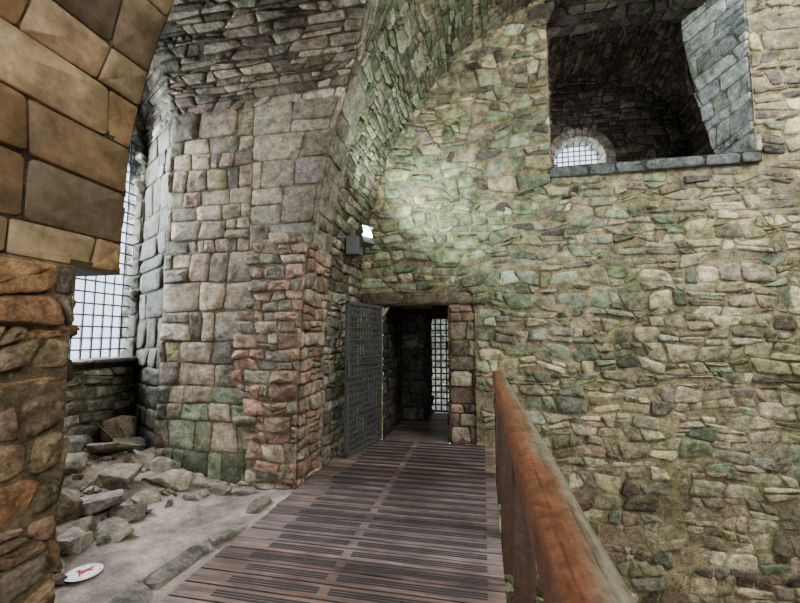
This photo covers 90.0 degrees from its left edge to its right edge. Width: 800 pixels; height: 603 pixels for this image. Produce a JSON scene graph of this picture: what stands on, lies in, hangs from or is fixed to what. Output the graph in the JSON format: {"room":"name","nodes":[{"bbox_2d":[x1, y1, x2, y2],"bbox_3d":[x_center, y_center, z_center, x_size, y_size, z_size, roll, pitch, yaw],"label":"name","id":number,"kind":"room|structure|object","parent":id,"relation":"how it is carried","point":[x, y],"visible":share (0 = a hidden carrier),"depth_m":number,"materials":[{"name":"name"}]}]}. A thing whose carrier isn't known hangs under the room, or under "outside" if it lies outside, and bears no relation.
{"room":"castle ruin interior","nodes":[
{"label":"castle ruin interior","id":0,"kind":"room"},
{"bbox_2d":[0,0,173,602],"bbox_3d":[-2.760,-1.067,0.999,4.340,6.100,4.336,-1,-5,12],"label":"wall pillar","id":1,"kind":"structure","parent":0,"point":[74,73],"depth_m":2.37,"materials":[{"name":"stone"}]},
{"bbox_2d":[63,108,147,450],"bbox_3d":[-4.123,-0.664,4.452,0.450,5.900,3.100,-1,-5,12],"label":"window recess","id":2,"kind":"structure","parent":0,"point":[101,388],"depth_m":5.50,"materials":[{"name":"stone"}]},
{"bbox_2d":[68,140,137,359],"bbox_3d":[-4.123,-1.134,4.883,0.028,3.770,2.080,-1,-5,12],"label":"window","id":3,"kind":"structure","parent":2,"relation":"in","point":[124,253],"depth_m":5.46,"materials":[{"name":"white metal"}]},
{"bbox_2d":[54,447,296,602],"bbox_3d":[-3.024,1.677,2.148,3.150,0.406,6.850,-1,-5,12],"label":"floor","id":4,"kind":"structure","parent":0,"point":[164,533],"depth_m":3.39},
{"bbox_2d":[64,563,102,581],"bbox_3d":[-2.192,1.874,2.773,0.220,0.004,0.220,-1,-5,12],"label":"sign","id":5,"kind":"object","parent":4,"relation":"on","point":[86,571],"visible":0.99,"depth_m":2.77,"materials":[{"name":"white plastic"}]},
{"bbox_2d":[54,403,258,585],"bbox_3d":[-2.813,1.623,3.893,2.438,1.019,2.371,-1,-5,12],"label":"rubble stones","id":6,"kind":"object","parent":4,"relation":"on","point":[117,434],"visible":0.67,"depth_m":4.01},
{"bbox_2d":[107,496,270,602],"bbox_3d":[-1.545,1.914,2.763,0.362,0.171,2.752,-1,-5,12],"label":"kerb stones","id":7,"kind":"object","parent":4,"relation":"on","point":[138,591],"visible":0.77,"depth_m":2.83},
{"bbox_2d":[131,72,367,489],"bbox_3d":[-2.189,-0.194,5.069,3.528,5.070,0.761,-1,-5,14],"label":"wall pier","id":8,"kind":"object","parent":4,"relation":"on","point":[225,388],"visible":0.91,"depth_m":4.79,"materials":[{"name":"stone"}]},
{"bbox_2d":[158,413,506,602],"bbox_3d":[0.005,2.033,3.486,2.467,0.254,10.348,-1,-5,12],"label":"walkway","id":9,"kind":"object","parent":4,"relation":"on","point":[411,515],"visible":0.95,"depth_m":3.20,"materials":[{"name":"brown wood"}]},
{"bbox_2d":[492,371,635,602],"bbox_3d":[0.511,1.265,1.552,0.158,1.450,6.450,-1,-5,12],"label":"railing","id":10,"kind":"object","parent":9,"relation":"on","point":[542,520],"visible":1,"depth_m":1.07,"materials":[{"name":"brown wood"}]},
{"bbox_2d":[138,0,365,146],"bbox_3d":[-2.188,-2.923,4.449,3.866,0.960,2.553,-1,-5,12],"label":"vaulted ceiling","id":11,"kind":"structure","parent":0,"point":[210,55],"depth_m":4.76,"materials":[{"name":"grey stone"}]},
{"bbox_2d":[383,319,448,412],"bbox_3d":[1.534,1.060,9.819,7.000,3.600,2.461,-1,-5,12],"label":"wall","id":12,"kind":"structure","parent":0,"point":[443,327],"depth_m":11.06,"materials":[{"name":"stone"}]},
{"bbox_2d":[431,318,448,411],"bbox_3d":[1.071,1.360,8.662,0.890,2.040,0.047,-1,-5,12],"label":"window","id":13,"kind":"structure","parent":12,"relation":"in","point":[434,324],"depth_m":8.69,"materials":[{"name":"metal"}]},
{"bbox_2d":[301,0,536,477],"bbox_3d":[0.880,-1.786,2.305,5.147,7.760,8.150,-1,-5,12],"label":"stone arch","id":14,"kind":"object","parent":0,"point":[405,46],"depth_m":5.64,"materials":[{"name":"stone"}]},
{"bbox_2d":[346,224,374,256],"bbox_3d":[-0.555,-0.877,5.807,0.358,0.440,0.354,-1,-5,12],"label":"floodlight","id":15,"kind":"object","parent":14,"relation":"attached to","point":[354,245],"visible":1,"depth_m":5.72,"materials":[{"name":"grey metal"}]},
{"bbox_2d":[382,305,476,444],"bbox_3d":[1.040,1.248,7.383,2.210,2.600,2.480,-1,-5,12],"label":"wall","id":16,"kind":"structure","parent":0,"point":[407,337],"depth_m":7.65,"materials":[{"name":"stone"}]},
{"bbox_2d":[354,0,799,602],"bbox_3d":[3.858,-0.113,5.591,9.705,11.601,0.226,-1,-5,12],"label":"wall","id":17,"kind":"structure","parent":0,"point":[645,324],"depth_m":5.66,"materials":[{"name":"stone"}]},
{"bbox_2d":[344,301,381,456],"bbox_3d":[-0.517,1.062,5.826,0.080,2.064,1.086,-2,-5,21],"label":"door","id":18,"kind":"structure","parent":17,"relation":"in","point":[349,367],"depth_m":5.74,"materials":[{"name":"metal"}]},
{"bbox_2d":[361,291,476,443],"bbox_3d":[0.255,1.000,6.270,1.830,2.300,0.134,-1,-5,12],"label":"trim","id":19,"kind":"structure","parent":17,"relation":"attached to","point":[461,317],"depth_m":6.12,"materials":[{"name":"stone"}]},
{"bbox_2d":[543,0,754,166],"bbox_3d":[4.065,-3.591,7.715,4.436,3.900,3.565,-1,-5,12],"label":"window recess","id":20,"kind":"structure","parent":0,"point":[629,80],"depth_m":7.99,"materials":[{"name":"stone"}]},
{"bbox_2d":[554,143,599,166],"bbox_3d":[4.102,-2.954,9.252,1.101,1.523,0.036,-1,-5,12],"label":"window","id":21,"kind":"structure","parent":20,"relation":"in","point":[584,145],"depth_m":9.28,"materials":[{"name":"white metal"}]},
{"bbox_2d":[548,150,762,177],"bbox_3d":[3.846,-1.963,6.264,3.030,0.204,1.054,-1,-5,12],"label":"trim","id":22,"kind":"structure","parent":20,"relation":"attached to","point":[747,156],"depth_m":5.78,"materials":[{"name":"stone"}]}
]}

